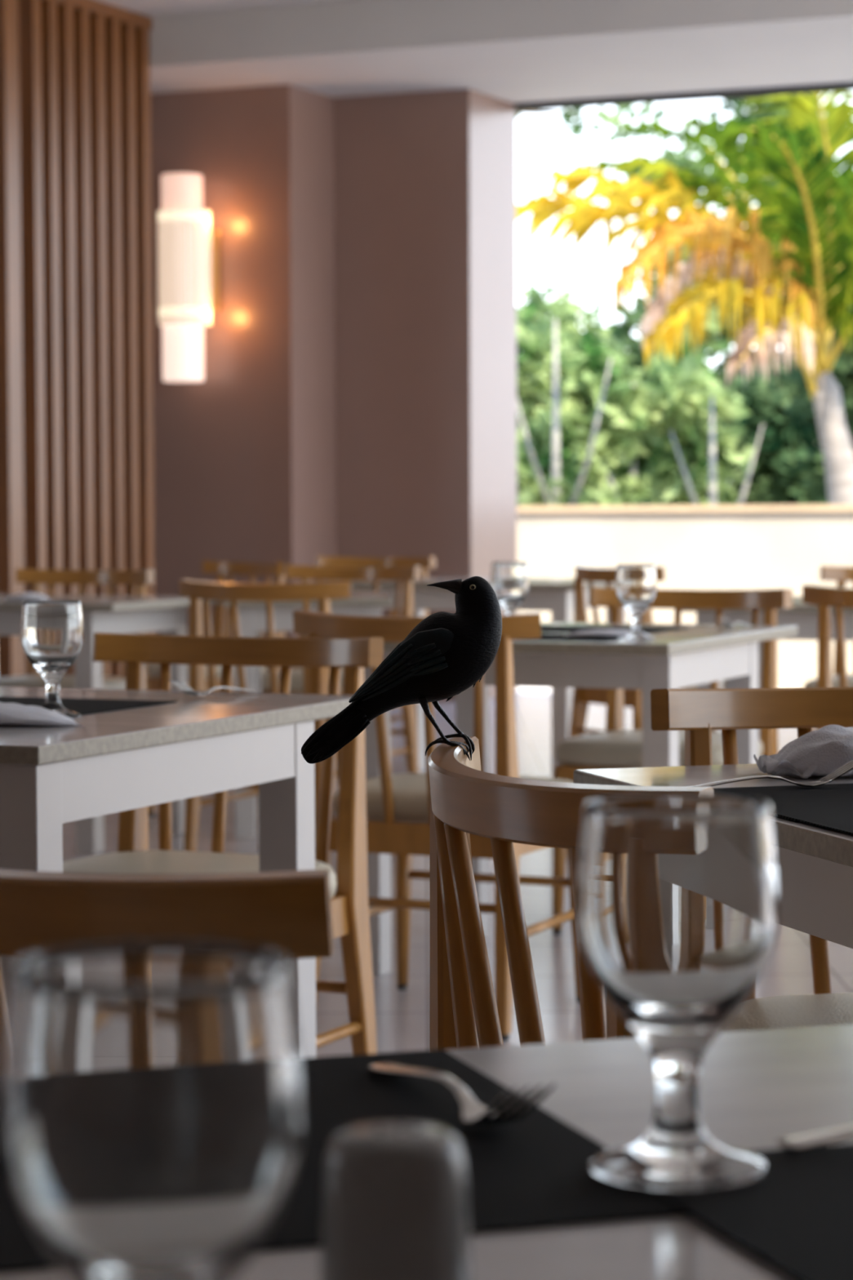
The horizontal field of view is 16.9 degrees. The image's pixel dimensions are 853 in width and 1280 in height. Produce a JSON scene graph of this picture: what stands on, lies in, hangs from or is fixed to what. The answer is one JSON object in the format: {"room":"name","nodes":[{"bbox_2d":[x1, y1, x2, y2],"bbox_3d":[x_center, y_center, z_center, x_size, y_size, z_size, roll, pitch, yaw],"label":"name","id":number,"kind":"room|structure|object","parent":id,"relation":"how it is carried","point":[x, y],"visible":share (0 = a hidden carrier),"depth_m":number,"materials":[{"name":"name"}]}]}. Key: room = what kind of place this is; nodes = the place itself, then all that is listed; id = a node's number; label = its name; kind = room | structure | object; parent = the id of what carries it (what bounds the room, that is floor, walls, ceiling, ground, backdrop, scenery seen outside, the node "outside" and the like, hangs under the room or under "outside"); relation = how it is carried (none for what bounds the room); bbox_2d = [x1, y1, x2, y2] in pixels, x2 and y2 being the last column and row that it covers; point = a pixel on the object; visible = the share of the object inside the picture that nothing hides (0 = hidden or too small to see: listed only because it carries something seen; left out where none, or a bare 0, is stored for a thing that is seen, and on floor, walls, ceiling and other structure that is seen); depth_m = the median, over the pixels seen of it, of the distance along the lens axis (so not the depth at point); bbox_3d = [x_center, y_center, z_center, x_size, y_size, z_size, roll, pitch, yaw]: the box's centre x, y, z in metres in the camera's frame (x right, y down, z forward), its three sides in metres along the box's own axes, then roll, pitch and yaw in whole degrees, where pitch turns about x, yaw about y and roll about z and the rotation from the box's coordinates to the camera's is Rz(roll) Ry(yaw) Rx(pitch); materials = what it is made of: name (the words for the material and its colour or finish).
{"room":"restaurant dining room","nodes":[
{"label":"restaurant dining room","id":0,"kind":"room"},
{"bbox_2d":[97,0,362,17],"bbox_3d":[-1.554,-2.760,5.606,13.200,0.200,15.882,1,3,23],"label":"ceiling","id":1,"kind":"structure","parent":0,"point":[152,8],"depth_m":13.83,"materials":[{"name":"white paint"}]},
{"bbox_2d":[150,84,517,701],"bbox_3d":[-0.786,-1.302,15.698,2.376,3.200,1.439,1,3,23],"label":"wall","id":2,"kind":"structure","parent":0,"point":[357,396],"depth_m":15.13,"materials":[{"name":"paint"}]},
{"bbox_2d":[157,173,220,382],"bbox_3d":[-1.250,-1.876,14.923,0.274,1.065,0.296,1,3,23],"label":"wall sconce","id":3,"kind":"object","parent":2,"relation":"attached to","point":[189,251],"visible":1,"depth_m":14.82,"materials":[{"name":"beige glass"}]},
{"bbox_2d":[149,0,852,104],"bbox_3d":[2.036,-3.048,13.863,13.200,0.440,2.133,1,3,23],"label":"ceiling","id":4,"kind":"structure","parent":2,"relation":"attached to","point":[514,51],"depth_m":13.88,"materials":[{"name":"white paint"}]},
{"bbox_2d":[515,81,852,111],"bbox_3d":[4.068,-2.826,14.024,7.794,0.035,0.063,1,3,23],"label":"trim","id":5,"kind":"structure","parent":2,"relation":"attached to","point":[842,86],"depth_m":15.17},
{"bbox_2d":[62,693,852,1057],"bbox_3d":[-1.368,0.786,6.799,12.700,0.120,17.895,1,3,23],"label":"floor","id":6,"kind":"structure","parent":0,"point":[402,1017],"depth_m":6.76,"materials":[{"name":"tile"}]},
{"bbox_2d":[0,0,155,677],"bbox_3d":[-1.669,-1.321,13.654,0.115,3.440,1.370,1,3,23],"label":"slatted screen","id":7,"kind":"object","parent":6,"relation":"on","point":[77,436],"visible":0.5,"depth_m":13.55,"materials":[{"name":"brown wood"}]},
{"bbox_2d":[0,568,155,822],"bbox_3d":[-1.208,0.182,9.504,0.536,0.829,0.499,1,3,23],"label":"dining chair","id":8,"kind":"object","parent":6,"relation":"on","point":[36,577],"visible":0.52,"depth_m":9.65,"materials":[{"name":"brown wood"}]},
{"bbox_2d":[0,675,125,688],"bbox_3d":[-1.226,0.155,9.462,0.466,0.069,0.410,1,3,23],"label":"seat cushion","id":9,"kind":"object","parent":8,"relation":"on","point":[31,681],"depth_m":9.34,"materials":[{"name":"beige fabric"}]},
{"bbox_2d":[0,594,222,853],"bbox_3d":[-1.290,0.243,9.044,1.100,0.750,0.700,1,3,23],"label":"dining table","id":10,"kind":"object","parent":6,"relation":"on","point":[109,614],"visible":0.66,"depth_m":8.70,"materials":[{"name":"white paint"}]},
{"bbox_2d":[6,592,48,599],"bbox_3d":[-1.220,-0.134,8.823,0.143,0.024,0.100,1,3,17],"label":"napkin","id":11,"kind":"object","parent":10,"relation":"on","point":[26,596],"visible":0.88,"depth_m":8.79,"materials":[{"name":"white fabric"}]},
{"bbox_2d":[0,869,333,1076],"bbox_3d":[-0.158,0.536,1.978,0.536,0.829,0.499,2,4,40],"label":"dining chair","id":12,"kind":"object","parent":6,"relation":"on","point":[288,913],"visible":0.42,"depth_m":1.68,"materials":[{"name":"brown wood"}]},
{"bbox_2d":[0,686,352,1057],"bbox_3d":[-0.779,0.473,4.177,1.100,0.750,0.980,1,3,23],"label":"dining table","id":13,"kind":"object","parent":6,"relation":"on","point":[117,761],"visible":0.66,"depth_m":3.90,"materials":[{"name":"white paint"}]},
{"bbox_2d":[0,702,82,725],"bbox_3d":[-0.600,0.097,3.839,0.304,0.032,0.120,0,3,14],"label":"napkin","id":14,"kind":"object","parent":13,"relation":"on","point":[11,713],"visible":1,"depth_m":3.79,"materials":[{"name":"white fabric"}]},
{"bbox_2d":[20,600,84,717],"bbox_3d":[-0.517,0.026,3.972,0.087,0.160,0.087,0,3,0],"label":"water goblet","id":15,"kind":"object","parent":13,"relation":"on","point":[52,632],"visible":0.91,"depth_m":3.94,"materials":[{"name":"clear glass"}]},
{"bbox_2d":[0,696,177,715],"bbox_3d":[-0.622,0.095,4.199,0.420,0.002,0.300,1,3,23],"label":"placemat","id":16,"kind":"object","parent":13,"relation":"on","point":[82,706],"visible":0.62,"depth_m":4.21,"materials":[{"name":"black fabric"}]},
{"bbox_2d":[168,679,257,697],"bbox_3d":[-0.322,0.070,4.364,0.025,0.030,0.202,1,3,32],"label":"fork","id":17,"kind":"object","parent":13,"relation":"on","point":[190,692],"visible":1,"depth_m":4.32,"materials":[{"name":"silver metal"}]},
{"bbox_2d":[147,560,285,692],"bbox_3d":[-0.807,0.124,10.679,0.499,0.829,0.536,-2,3,-37],"label":"dining chair","id":18,"kind":"object","parent":6,"relation":"on","point":[220,628],"visible":0.3,"depth_m":10.84,"materials":[{"name":"brown wood"}]},
{"bbox_2d":[147,663,266,679],"bbox_3d":[-0.843,0.097,10.651,0.410,0.069,0.466,-2,3,-37],"label":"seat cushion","id":19,"kind":"object","parent":18,"relation":"on","point":[153,669],"depth_m":10.50,"materials":[{"name":"beige fabric"}]},
{"bbox_2d":[62,632,383,1054],"bbox_3d":[-0.375,0.412,4.604,0.536,0.829,0.499,1,3,23],"label":"dining chair","id":20,"kind":"object","parent":6,"relation":"on","point":[349,902],"visible":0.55,"depth_m":4.69,"materials":[{"name":"brown wood"}]},
{"bbox_2d":[62,849,337,897],"bbox_3d":[-0.393,0.385,4.562,0.466,0.069,0.410,1,3,23],"label":"seat cushion","id":21,"kind":"object","parent":20,"relation":"on","point":[122,861],"depth_m":4.56,"materials":[{"name":"beige fabric"}]},
{"bbox_2d":[179,579,392,865],"bbox_3d":[-0.395,0.238,8.256,0.536,0.829,0.499,1,3,23],"label":"dining chair","id":22,"kind":"object","parent":6,"relation":"on","point":[196,590],"visible":0.4,"depth_m":8.06,"materials":[{"name":"brown wood"}]},
{"bbox_2d":[222,591,391,838],"bbox_3d":[-0.374,0.230,9.257,0.520,0.750,0.700,0,3,-1],"label":"dining table","id":23,"kind":"object","parent":6,"relation":"on","point":[252,618],"visible":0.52,"depth_m":8.95,"materials":[{"name":"white paint"}]},
{"bbox_2d":[261,564,421,773],"bbox_3d":[-0.326,0.161,9.867,0.536,0.829,0.499,1,3,27],"label":"dining chair","id":24,"kind":"object","parent":6,"relation":"on","point":[407,575],"visible":0.38,"depth_m":9.95,"materials":[{"name":"brown wood"}]},
{"bbox_2d":[261,667,344,693],"bbox_3d":[-0.346,0.134,9.826,0.466,0.069,0.410,1,3,27],"label":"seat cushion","id":25,"kind":"object","parent":24,"relation":"on","point":[296,676],"depth_m":9.67,"materials":[{"name":"beige fabric"}]},
{"bbox_2d":[291,555,435,756],"bbox_3d":[-0.269,0.079,11.582,0.536,0.829,0.499,1,3,23],"label":"dining chair","id":26,"kind":"object","parent":6,"relation":"on","point":[425,562],"visible":0.16,"depth_m":11.76,"materials":[{"name":"brown wood"}]},
{"bbox_2d":[0,1024,852,1279],"bbox_3d":[-0.003,0.617,1.088,1.200,0.750,0.900,-1,3,-17],"label":"dining table","id":27,"kind":"object","parent":6,"relation":"on","point":[757,1089],"visible":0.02,"depth_m":1.38,"materials":[{"name":"white paint"}]},
{"bbox_2d":[1,940,302,1279],"bbox_3d":[-0.080,0.173,0.840,0.087,0.160,0.087,0,3,0],"label":"water goblet","id":28,"kind":"object","parent":27,"relation":"on","point":[152,1117],"visible":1,"depth_m":0.80,"materials":[{"name":"clear glass"}]},
{"bbox_2d":[0,1048,689,1273],"bbox_3d":[-0.157,0.232,1.291,0.460,0.002,0.368,-1,3,-17],"label":"placemat","id":29,"kind":"object","parent":27,"relation":"on","point":[531,1171],"visible":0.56,"depth_m":1.27,"materials":[{"name":"black fabric"}]},
{"bbox_2d":[367,1062,555,1124],"bbox_3d":[0.013,0.210,1.383,0.025,0.030,0.202,-1,3,-21],"label":"fork","id":30,"kind":"object","parent":29,"relation":"on","point":[472,1112],"visible":1,"depth_m":1.35,"materials":[{"name":"silver metal"}]},
{"bbox_2d":[320,1122,471,1279],"bbox_3d":[-0.011,0.207,0.996,0.054,0.077,0.054,0,3,0],"label":"salt shaker","id":31,"kind":"object","parent":27,"relation":"on","point":[395,1194],"visible":1,"depth_m":0.97,"materials":[{"name":"ceramic"}]},
{"bbox_2d":[645,1142,852,1279],"bbox_3d":[0.341,0.233,1.182,0.450,0.002,0.310,-1,3,-17],"label":"placemat","id":32,"kind":"object","parent":27,"relation":"on","point":[797,1217],"visible":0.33,"depth_m":1.18,"materials":[{"name":"black fabric"}]},
{"bbox_2d":[576,793,778,1190],"bbox_3d":[0.109,0.150,1.245,0.087,0.160,0.087,0,3,0],"label":"water goblet","id":33,"kind":"object","parent":32,"relation":"on","point":[677,907],"visible":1,"depth_m":1.21,"materials":[{"name":"clear glass"}]},
{"bbox_2d":[776,1124,852,1150],"bbox_3d":[0.256,0.211,1.317,0.202,0.030,0.025,-1,3,-18],"label":"fork","id":34,"kind":"object","parent":32,"relation":"on","point":[832,1135],"visible":1,"depth_m":1.29,"materials":[{"name":"silver metal"}]},
{"bbox_2d":[293,609,579,1040],"bbox_3d":[0.040,0.350,5.859,0.536,0.829,0.499,1,3,23],"label":"dining chair","id":35,"kind":"object","parent":6,"relation":"on","point":[397,805],"visible":0.39,"depth_m":5.70,"materials":[{"name":"brown wood"}]},
{"bbox_2d":[332,773,573,822],"bbox_3d":[0.058,0.319,5.898,0.466,0.069,0.410,1,3,23],"label":"seat cushion","id":36,"kind":"object","parent":35,"relation":"on","point":[409,790],"depth_m":5.75,"materials":[{"name":"beige fabric"}]},
{"bbox_2d":[351,577,626,777],"bbox_3d":[0.238,0.147,10.938,1.000,0.750,0.750,1,3,23],"label":"dining table","id":37,"kind":"object","parent":6,"relation":"on","point":[554,595],"visible":0.35,"depth_m":10.56,"materials":[{"name":"white paint"}]},
{"bbox_2d":[427,736,714,1049],"bbox_3d":[0.263,0.511,2.471,0.499,0.829,0.536,-1,3,-20],"label":"dining chair","id":38,"kind":"object","parent":6,"relation":"on","point":[464,799],"visible":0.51,"depth_m":2.35,"materials":[{"name":"brown wood"}]},
{"bbox_2d":[301,576,502,764],"bbox_3d":[-0.022,0.027,2.592,0.182,0.169,0.072,0,3,-4],"label":"bird","id":39,"kind":"object","parent":38,"relation":"on","point":[446,654],"visible":1,"depth_m":2.58},
{"bbox_2d":[364,622,797,975],"bbox_3d":[0.324,0.356,6.545,0.800,0.750,0.950,1,3,23],"label":"dining table","id":40,"kind":"object","parent":6,"relation":"on","point":[697,654],"visible":0.34,"depth_m":6.20,"materials":[{"name":"white paint"}]},
{"bbox_2d":[490,561,528,614],"bbox_3d":[0.187,-0.094,6.438,0.087,0.160,0.087,0,3,0],"label":"water goblet","id":41,"kind":"object","parent":40,"relation":"on","point":[509,580],"visible":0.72,"depth_m":6.40,"materials":[{"name":"clear glass"}]},
{"bbox_2d":[520,633,620,641],"bbox_3d":[0.268,-0.006,6.251,0.360,0.002,0.280,1,3,23],"label":"placemat","id":42,"kind":"object","parent":40,"relation":"on","point":[544,637],"visible":0.36,"depth_m":6.15,"materials":[{"name":"black fabric"}]},
{"bbox_2d":[564,629,655,637],"bbox_3d":[0.400,-0.015,6.256,0.202,0.017,0.120,0,3,14],"label":"napkin","id":43,"kind":"object","parent":42,"relation":"on","point":[594,633],"visible":0.76,"depth_m":6.22,"materials":[{"name":"white fabric"}]},
{"bbox_2d":[540,625,688,633],"bbox_3d":[0.359,-0.025,6.636,0.420,0.002,0.300,1,3,23],"label":"placemat","id":44,"kind":"object","parent":40,"relation":"on","point":[558,628],"visible":0.57,"depth_m":6.64,"materials":[{"name":"black fabric"}]},
{"bbox_2d":[615,564,657,640],"bbox_3d":[0.446,-0.080,6.111,0.087,0.160,0.087,0,3,0],"label":"water goblet","id":45,"kind":"object","parent":40,"relation":"on","point":[636,587],"visible":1,"depth_m":6.08,"materials":[{"name":"clear glass"}]},
{"bbox_2d":[718,617,751,628],"bbox_3d":[0.715,-0.043,6.661,0.025,0.030,0.202,1,3,24],"label":"fork","id":46,"kind":"object","parent":40,"relation":"on","point":[731,626],"visible":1,"depth_m":6.61,"materials":[{"name":"silver metal"}]},
{"bbox_2d":[568,564,724,737],"bbox_3d":[0.793,0.153,9.943,0.499,0.829,0.536,-2,3,-30],"label":"dining chair","id":47,"kind":"object","parent":6,"relation":"on","point":[582,698],"visible":0.3,"depth_m":9.95,"materials":[{"name":"brown wood"}]},
{"bbox_2d":[679,679,724,688],"bbox_3d":[0.832,0.122,9.964,0.410,0.069,0.466,-2,3,-30],"label":"seat cushion","id":48,"kind":"object","parent":47,"relation":"on","point":[694,686],"depth_m":9.75,"materials":[{"name":"beige fabric"}]},
{"bbox_2d":[551,586,792,934],"bbox_3d":[0.597,0.290,7.077,0.536,0.829,0.499,1,3,23],"label":"dining chair","id":49,"kind":"object","parent":6,"relation":"on","point":[616,747],"visible":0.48,"depth_m":7.13,"materials":[{"name":"brown wood"}]},
{"bbox_2d":[555,729,763,768],"bbox_3d":[0.580,0.263,7.035,0.466,0.069,0.410,1,3,23],"label":"seat cushion","id":50,"kind":"object","parent":49,"relation":"on","point":[610,748],"depth_m":6.90,"materials":[{"name":"beige fabric"}]},
{"bbox_2d":[573,763,852,1009],"bbox_3d":[0.721,0.536,2.723,0.800,0.750,1.200,-1,3,-17],"label":"dining table","id":51,"kind":"object","parent":6,"relation":"on","point":[815,863],"visible":0.21,"depth_m":2.64,"materials":[{"name":"white paint"}]},
{"bbox_2d":[713,782,852,822],"bbox_3d":[0.508,0.155,2.838,0.450,0.002,0.300,-1,3,-17],"label":"placemat","id":52,"kind":"object","parent":51,"relation":"on","point":[831,795],"visible":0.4,"depth_m":2.85,"materials":[{"name":"black fabric"}]},
{"bbox_2d":[685,760,852,786],"bbox_3d":[0.351,0.136,2.919,0.202,0.030,0.025,-1,3,-14],"label":"fork","id":53,"kind":"object","parent":52,"relation":"on","point":[846,767],"visible":0.92,"depth_m":2.92,"materials":[{"name":"silver metal"}]},
{"bbox_2d":[753,724,852,778],"bbox_3d":[0.437,0.117,3.069,0.163,0.055,0.100,0,3,-5],"label":"napkin","id":54,"kind":"object","parent":51,"relation":"on","point":[821,752],"visible":0.96,"depth_m":3.03,"materials":[{"name":"white fabric"}]},
{"bbox_2d":[771,807,852,834],"bbox_3d":[0.578,0.164,2.614,0.450,0.002,0.310,-1,3,-17],"label":"placemat","id":55,"kind":"object","parent":51,"relation":"on","point":[841,820],"visible":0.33,"depth_m":2.64,"materials":[{"name":"black fabric"}]},
{"bbox_2d":[650,686,852,1032],"bbox_3d":[0.554,0.473,3.242,0.536,0.829,0.499,-1,3,-12],"label":"dining chair","id":56,"kind":"object","parent":6,"relation":"on","point":[695,712],"visible":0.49,"depth_m":3.36,"materials":[{"name":"brown wood"}]},
{"bbox_2d":[720,992,852,1032],"bbox_3d":[0.563,0.446,3.197,0.466,0.069,0.410,-1,3,-12],"label":"seat cushion","id":57,"kind":"object","parent":56,"relation":"on","point":[819,1009],"depth_m":3.21,"materials":[{"name":"beige fabric"}]},
{"bbox_2d":[681,596,852,738],"bbox_3d":[1.411,0.263,8.414,1.200,0.750,0.700,1,3,23],"label":"dining table","id":58,"kind":"object","parent":6,"relation":"on","point":[805,616],"visible":0.12,"depth_m":8.22,"materials":[{"name":"white paint"}]},
{"bbox_2d":[802,584,852,730],"bbox_3d":[1.280,0.268,7.477,0.536,0.829,0.499,1,3,23],"label":"dining chair","id":59,"kind":"object","parent":6,"relation":"on","point":[824,597],"visible":0.44,"depth_m":7.36,"materials":[{"name":"brown wood"}]},
{"bbox_2d":[803,565,852,731],"bbox_3d":[1.502,0.177,9.384,0.536,0.829,0.499,1,3,23],"label":"dining chair","id":60,"kind":"object","parent":6,"relation":"on","point":[841,575],"visible":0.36,"depth_m":9.60,"materials":[{"name":"brown wood"}]},
{"bbox_2d":[803,673,852,687],"bbox_3d":[1.484,0.149,9.342,0.466,0.069,0.410,1,3,23],"label":"seat cushion","id":61,"kind":"object","parent":60,"relation":"on","point":[812,682],"depth_m":9.25,"materials":[{"name":"beige fabric"}]},
{"bbox_3d":[17.483,-0.851,40.230,80.000,0.079,52.283,1,3,23],"label":"ground","id":62,"kind":"structure","parent":0,"visible":0},
{"bbox_2d":[515,106,603,138],"bbox_3d":[0.048,-2.648,23.952,2.626,5.226,1.687,1,3,29],"label":"tree","id":63,"kind":"object","parent":62,"relation":"on","point":[577,127],"visible":0.05,"depth_m":23.80,"materials":[{"name":"green plant"}]},
{"bbox_2d":[516,277,640,415],"bbox_3d":[1.712,-2.428,34.193,1.673,3.792,1.866,-3,4,-40],"label":"tree","id":64,"kind":"object","parent":62,"relation":"on","point":[566,311],"visible":0.08,"depth_m":33.83,"materials":[{"name":"green plant"}]},
{"bbox_2d":[516,304,657,506],"bbox_3d":[1.112,-1.464,24.406,1.697,2.800,1.634,0,3,0],"label":"tree","id":65,"kind":"object","parent":62,"relation":"on","point":[579,402],"visible":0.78,"depth_m":24.22,"materials":[{"name":"green plant"}]},
{"bbox_2d":[597,339,717,505],"bbox_3d":[1.969,-1.554,27.328,1.672,2.696,1.510,0,3,0],"label":"tree","id":66,"kind":"object","parent":62,"relation":"on","point":[628,482],"visible":0.16,"depth_m":27.05,"materials":[{"name":"green plant"}]},
{"bbox_2d":[597,102,742,208],"bbox_3d":[3.233,-3.626,35.260,2.222,6.070,1.704,2,4,43],"label":"tree","id":67,"kind":"object","parent":62,"relation":"on","point":[668,155],"visible":0.27,"depth_m":35.15,"materials":[{"name":"green plant"}]},
{"bbox_2d":[599,206,754,424],"bbox_3d":[2.500,-2.342,28.924,1.896,4.114,1.953,0,3,0],"label":"tree","id":68,"kind":"object","parent":62,"relation":"on","point":[635,355],"visible":0.12,"depth_m":28.83,"materials":[{"name":"green plant"}]},
{"bbox_2d":[515,90,852,504],"bbox_3d":[2.559,-2.034,21.205,3.295,4.315,3.432,-2,3,-36],"label":"palm tree","id":69,"kind":"object","parent":62,"relation":"on","point":[795,278],"visible":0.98,"depth_m":20.45,"materials":[{"name":"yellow plant"}]},
{"bbox_2d":[635,350,764,505],"bbox_3d":[2.303,-1.263,24.520,1.100,2.380,1.474,0,3,0],"label":"tree","id":70,"kind":"object","parent":62,"relation":"on","point":[687,468],"visible":0.75,"depth_m":24.37,"materials":[{"name":"green plant"}]},
{"bbox_2d":[704,244,794,387],"bbox_3d":[3.837,-2.558,32.362,1.802,4.209,1.763,-2,3,-35],"label":"tree","id":71,"kind":"object","parent":62,"relation":"on","point":[719,374],"visible":0.05,"depth_m":32.26,"materials":[{"name":"green plant"}]},
{"bbox_2d":[714,355,828,505],"bbox_3d":[3.283,-1.481,27.318,1.589,2.540,1.090,-1,3,-20],"label":"shrub","id":72,"kind":"object","parent":62,"relation":"on","point":[775,477],"visible":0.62,"depth_m":27.06,"materials":[{"name":"green plant"}]},
{"bbox_2d":[703,92,852,357],"bbox_3d":[4.107,-3.296,29.974,2.210,5.906,1.900,-2,3,-28],"label":"tree","id":73,"kind":"object","parent":62,"relation":"on","point":[737,112],"visible":0.04,"depth_m":29.57,"materials":[{"name":"green plant"}]},
{"bbox_2d":[778,306,852,503],"bbox_3d":[3.970,-1.804,25.010,1.906,3.400,1.564,2,3,33],"label":"tree","id":74,"kind":"object","parent":62,"relation":"on","point":[842,371],"visible":0.33,"depth_m":24.99,"materials":[{"name":"green plant"}]},
{"label":"outside","id":75,"kind":"structure","parent":0,"visible":0},
{"bbox_2d":[517,686,551,694],"bbox_3d":[8.576,0.906,7.230,70.000,0.220,60.000,1,3,23],"label":"terrace","id":76,"kind":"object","parent":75,"point":[521,690],"depth_m":18.00,"materials":[{"name":"white"}]},
{"bbox_2d":[516,504,852,688],"bbox_3d":[4.242,-0.242,17.292,38.000,1.152,0.310,1,3,23],"label":"wall","id":77,"kind":"structure","parent":76,"relation":"on","point":[699,547],"depth_m":18.22,"materials":[{"name":"white paint"}]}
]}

